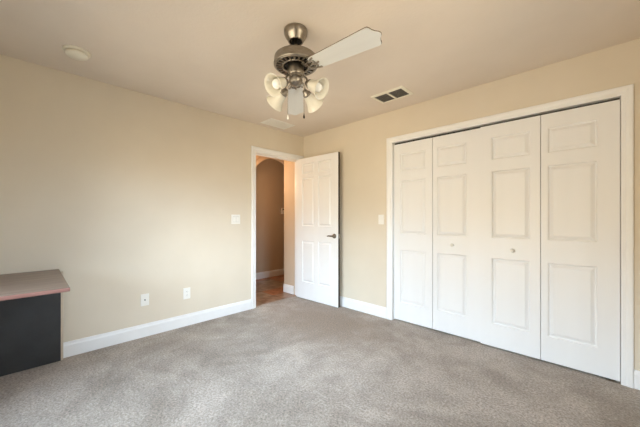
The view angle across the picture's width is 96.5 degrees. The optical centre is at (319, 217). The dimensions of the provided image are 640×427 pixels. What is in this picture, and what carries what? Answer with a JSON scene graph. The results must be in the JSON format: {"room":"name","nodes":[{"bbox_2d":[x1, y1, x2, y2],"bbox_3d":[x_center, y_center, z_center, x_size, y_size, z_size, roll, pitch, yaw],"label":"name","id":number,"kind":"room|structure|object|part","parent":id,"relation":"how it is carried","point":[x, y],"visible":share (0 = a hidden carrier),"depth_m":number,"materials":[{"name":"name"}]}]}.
{"room":"bedroom","nodes":[
{"label":"bedroom","id":0,"kind":"room"},
{"bbox_2d":[0,54,302,342],"bbox_3d":[-1.508,0.001,3.216,0.120,2.500,3.700,0,0,44],"label":"wall","id":1,"kind":"structure","parent":0,"point":[129,194],"depth_m":2.73,"materials":[{"name":"beige paint"}]},
{"bbox_2d":[141,293,148,305],"bbox_3d":[-1.755,0.823,2.865,0.017,0.118,0.074,0,0,44],"label":"outlet","id":2,"kind":"object","parent":1,"relation":"attached to","point":[144,297],"visible":1,"depth_m":2.86,"materials":[{"name":"white plastic"}]},
{"bbox_2d":[63,299,251,357],"bbox_3d":[-1.784,1.127,2.837,0.015,0.128,2.533,0,0,44],"label":"baseboard","id":3,"kind":"structure","parent":1,"relation":"attached to","point":[79,346],"depth_m":2.88,"materials":[{"name":"white paint"}]},
{"bbox_2d":[183,287,189,299],"bbox_3d":[-1.472,0.835,3.160,0.009,0.122,0.076,0,0,44],"label":"power outlet","id":4,"kind":"object","parent":1,"relation":"attached to","point":[186,291],"visible":1,"depth_m":3.15,"materials":[{"name":"white plastic"}]},
{"bbox_2d":[231,215,239,223],"bbox_3d":[-1.056,0.017,3.585,0.010,0.118,0.120,0,0,44],"label":"light switch","id":5,"kind":"object","parent":1,"relation":"attached to","point":[235,219],"visible":1,"depth_m":3.58,"materials":[{"name":"white plastic"}]},
{"bbox_2d":[251,146,303,308],"bbox_3d":[-0.618,0.122,4.112,0.138,2.137,0.916,0,0,44],"label":"door frame","id":6,"kind":"structure","parent":1,"relation":"attached to","point":[259,151],"depth_m":3.78,"materials":[{"name":"white paint"}]},
{"bbox_2d":[296,152,339,307],"bbox_3d":[-0.050,0.153,4.031,0.825,2.050,0.143,0,0,42],"label":"door","id":7,"kind":"structure","parent":1,"relation":"in","point":[317,177],"depth_m":3.99,"materials":[{"name":"white paint"}]},
{"bbox_2d":[256,159,283,272],"bbox_3d":[-1.355,0.001,5.487,0.120,2.500,4.000,0,0,44],"label":"wall","id":8,"kind":"structure","parent":0,"point":[269,172],"depth_m":5.75,"materials":[{"name":"beige paint"}]},
{"bbox_2d":[256,269,283,279],"bbox_3d":[-1.307,1.127,5.440,0.015,0.128,4.000,0,0,44],"label":"baseboard","id":9,"kind":"structure","parent":8,"relation":"attached to","point":[278,272],"depth_m":5.73,"materials":[{"name":"white paint"}]},
{"bbox_2d":[256,155,283,164],"bbox_3d":[-1.012,0.001,5.152,0.120,2.500,4.000,0,0,44],"label":"wall","id":10,"kind":"structure","parent":0,"point":[257,156],"depth_m":5.04,"materials":[{"name":"beige paint"}]},
{"bbox_2d":[256,156,283,165],"bbox_3d":[-0.821,0.015,5.258,0.025,2.350,1.220,0,0,44],"label":"trim","id":11,"kind":"structure","parent":10,"relation":"attached to","point":[262,158],"depth_m":5.04,"materials":[{"name":"beige paint"}]},
{"bbox_2d":[284,160,294,294],"bbox_3d":[0.238,0.001,5.275,0.264,2.500,2.075,0,0,44],"label":"wall","id":12,"kind":"structure","parent":0,"point":[289,167],"depth_m":4.53,"materials":[{"name":"beige paint"}]},
{"bbox_2d":[283,284,293,293],"bbox_3d":[-0.500,1.127,4.534,0.246,0.128,0.015,0,0,44],"label":"baseboard","id":13,"kind":"structure","parent":12,"relation":"attached to","point":[287,288],"depth_m":4.52,"materials":[{"name":"white paint"}]},
{"bbox_2d":[0,275,639,426],"bbox_3d":[-0.033,1.220,3.171,5.250,0.060,5.460,0,0,44],"label":"floor","id":14,"kind":"structure","parent":0,"point":[294,361],"depth_m":2.08,"materials":[{"name":"grey carpet"}]},
{"bbox_2d":[0,269,69,376],"bbox_3d":[-2.081,0.809,1.862,0.916,0.762,0.663,0,0,44],"label":"desk","id":15,"kind":"object","parent":14,"relation":"on","point":[31,303],"visible":1,"depth_m":2.22,"materials":[{"name":"brown wood"}]},
{"bbox_3d":[-2.387,0.822,2.171,0.026,0.738,0.617,0,0,44],"label":"panel","id":16,"kind":"part","parent":15,"relation":"part of","materials":[{"name":"black wood"}]},
{"bbox_2d":[606,378,619,383],"bbox_3d":[2.138,1.183,2.086,0.072,0.014,0.034,0,0,44],"label":"bracket","id":17,"kind":"object","parent":14,"relation":"on","point":[608,379],"visible":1,"depth_m":2.08,"materials":[{"name":"silver metal"}]},
{"bbox_2d":[0,0,639,136],"bbox_3d":[-0.136,-1.300,1.873,3.820,0.100,3.700,0,0,44],"label":"ceiling","id":18,"kind":"structure","parent":0,"point":[216,56],"depth_m":2.01,"materials":[{"name":"paint"}]},
{"bbox_2d":[62,45,90,60],"bbox_3d":[-1.822,-1.227,2.140,0.168,0.045,0.168,0,0,44],"label":"smoke detector","id":19,"kind":"object","parent":18,"relation":"attached to","point":[74,52],"visible":1,"depth_m":2.11,"materials":[{"name":"beige plastic"}]},
{"bbox_2d":[260,118,294,128],"bbox_3d":[-0.558,-1.244,3.798,0.247,0.010,0.396,0,0,44],"label":"ceiling vent","id":20,"kind":"object","parent":18,"relation":"in","point":[272,122],"visible":1,"depth_m":3.77,"materials":[{"name":"white plastic"}]},
{"bbox_2d":[264,22,381,119],"bbox_3d":[-0.139,-0.955,1.911,0.501,0.590,1.254,0,0,-25],"label":"ceiling fan","id":21,"kind":"object","parent":18,"relation":"hanging from","point":[296,61],"visible":1,"depth_m":1.82,"materials":[{"name":"silver metal"}]},
{"bbox_3d":[-0.263,-0.817,1.763,0.133,0.134,0.139,0,0,44],"label":"lamp shade","id":22,"kind":"part","parent":21,"relation":"part of","materials":[{"name":"beige glass"}]},
{"bbox_3d":[-0.298,-0.817,2.002,0.139,0.134,0.133,0,0,44],"label":"lamp shade","id":23,"kind":"part","parent":21,"relation":"part of","materials":[{"name":"beige glass"}]},
{"bbox_3d":[-0.254,-0.836,1.778,0.060,0.075,0.095,0,0,44],"label":"light bulb","id":24,"kind":"part","parent":21,"relation":"part of","materials":[{"name":"white glass"}]},
{"bbox_3d":[-0.232,-0.881,1.950,0.095,0.097,0.060,0,0,44],"label":"light arm","id":25,"kind":"part","parent":21,"relation":"part of","materials":[{"name":"silver metal"}]},
{"bbox_3d":[-0.198,-0.944,2.313,0.142,0.008,0.502,-10,-4,-6],"label":"blade","id":26,"kind":"part","parent":21,"relation":"part of","materials":[{"name":"white laminate"}]},
{"bbox_3d":[-0.084,-0.881,1.859,0.094,0.097,0.060,0,0,44],"label":"light arm","id":27,"kind":"part","parent":21,"relation":"part of","materials":[{"name":"silver metal"}]},
{"bbox_3d":[-0.111,-0.881,1.970,0.060,0.097,0.095,0,0,44],"label":"light arm","id":28,"kind":"part","parent":21,"relation":"part of","materials":[{"name":"silver metal"}]},
{"bbox_3d":[-0.060,-0.817,2.037,0.133,0.134,0.139,0,0,44],"label":"lamp shade","id":29,"kind":"part","parent":21,"relation":"part of","materials":[{"name":"beige glass"}]},
{"bbox_3d":[-0.011,-0.817,1.815,0.140,0.134,0.132,0,0,44],"label":"lamp shade","id":30,"kind":"part","parent":21,"relation":"part of","materials":[{"name":"beige glass"}]},
{"bbox_3d":[-0.029,-0.836,1.822,0.095,0.075,0.059,0,0,44],"label":"light bulb","id":31,"kind":"part","parent":21,"relation":"part of","materials":[{"name":"white glass"}]},
{"bbox_3d":[0.130,-0.944,1.605,0.502,0.008,0.142,7,-5,45],"label":"blade","id":32,"kind":"part","parent":21,"relation":"part of","materials":[{"name":"white laminate"}]},
{"bbox_2d":[371,86,413,103],"bbox_3d":[0.731,-1.244,2.908,0.360,0.011,0.243,0,0,44],"label":"ceiling vent","id":33,"kind":"object","parent":18,"relation":"in","point":[399,92],"visible":1,"depth_m":2.89,"materials":[{"name":"beige plastic"}]},
{"bbox_2d":[303,38,639,370],"bbox_3d":[1.134,0.001,3.134,3.770,2.500,0.120,0,0,44],"label":"wall","id":34,"kind":"structure","parent":0,"point":[361,145],"depth_m":3.14,"materials":[{"name":"beige paint"}]},
{"bbox_2d":[378,215,383,223],"bbox_3d":[0.731,0.018,3.433,0.074,0.116,0.016,0,0,44],"label":"light switch","id":35,"kind":"object","parent":34,"relation":"attached to","point":[380,217],"visible":1,"depth_m":3.43,"materials":[{"name":"white plastic"}]},
{"bbox_2d":[394,128,479,341],"bbox_3d":[1.195,0.162,3.028,0.918,2.030,0.063,0,0,44],"label":"door","id":36,"kind":"structure","parent":34,"relation":"in","point":[437,179],"depth_m":2.99,"materials":[{"name":"white paint"}]},
{"bbox_2d":[340,296,639,389],"bbox_3d":[1.044,1.127,3.128,3.650,0.128,0.015,0,0,44],"label":"baseboard","id":37,"kind":"structure","parent":34,"relation":"attached to","point":[372,309],"depth_m":3.54,"materials":[{"name":"white paint"}]},
{"bbox_2d":[395,98,618,144],"bbox_3d":[1.543,-0.857,2.734,1.825,0.034,0.030,0,0,44],"label":"door track","id":38,"kind":"object","parent":34,"relation":"attached to","point":[618,98],"visible":0.36,"depth_m":2.65,"materials":[{"name":"metal"}]},
{"bbox_2d":[386,84,633,387],"bbox_3d":[1.533,0.126,2.731,1.971,2.129,0.138,0,0,44],"label":"door frame","id":39,"kind":"structure","parent":34,"relation":"attached to","point":[625,93],"depth_m":2.07,"materials":[{"name":"white paint"}]},
{"bbox_2d":[480,99,619,380],"bbox_3d":[1.834,0.162,2.372,0.906,2.030,0.063,0,0,44],"label":"door","id":40,"kind":"structure","parent":34,"relation":"in","point":[550,183],"depth_m":2.31,"materials":[{"name":"white paint"}]}
]}

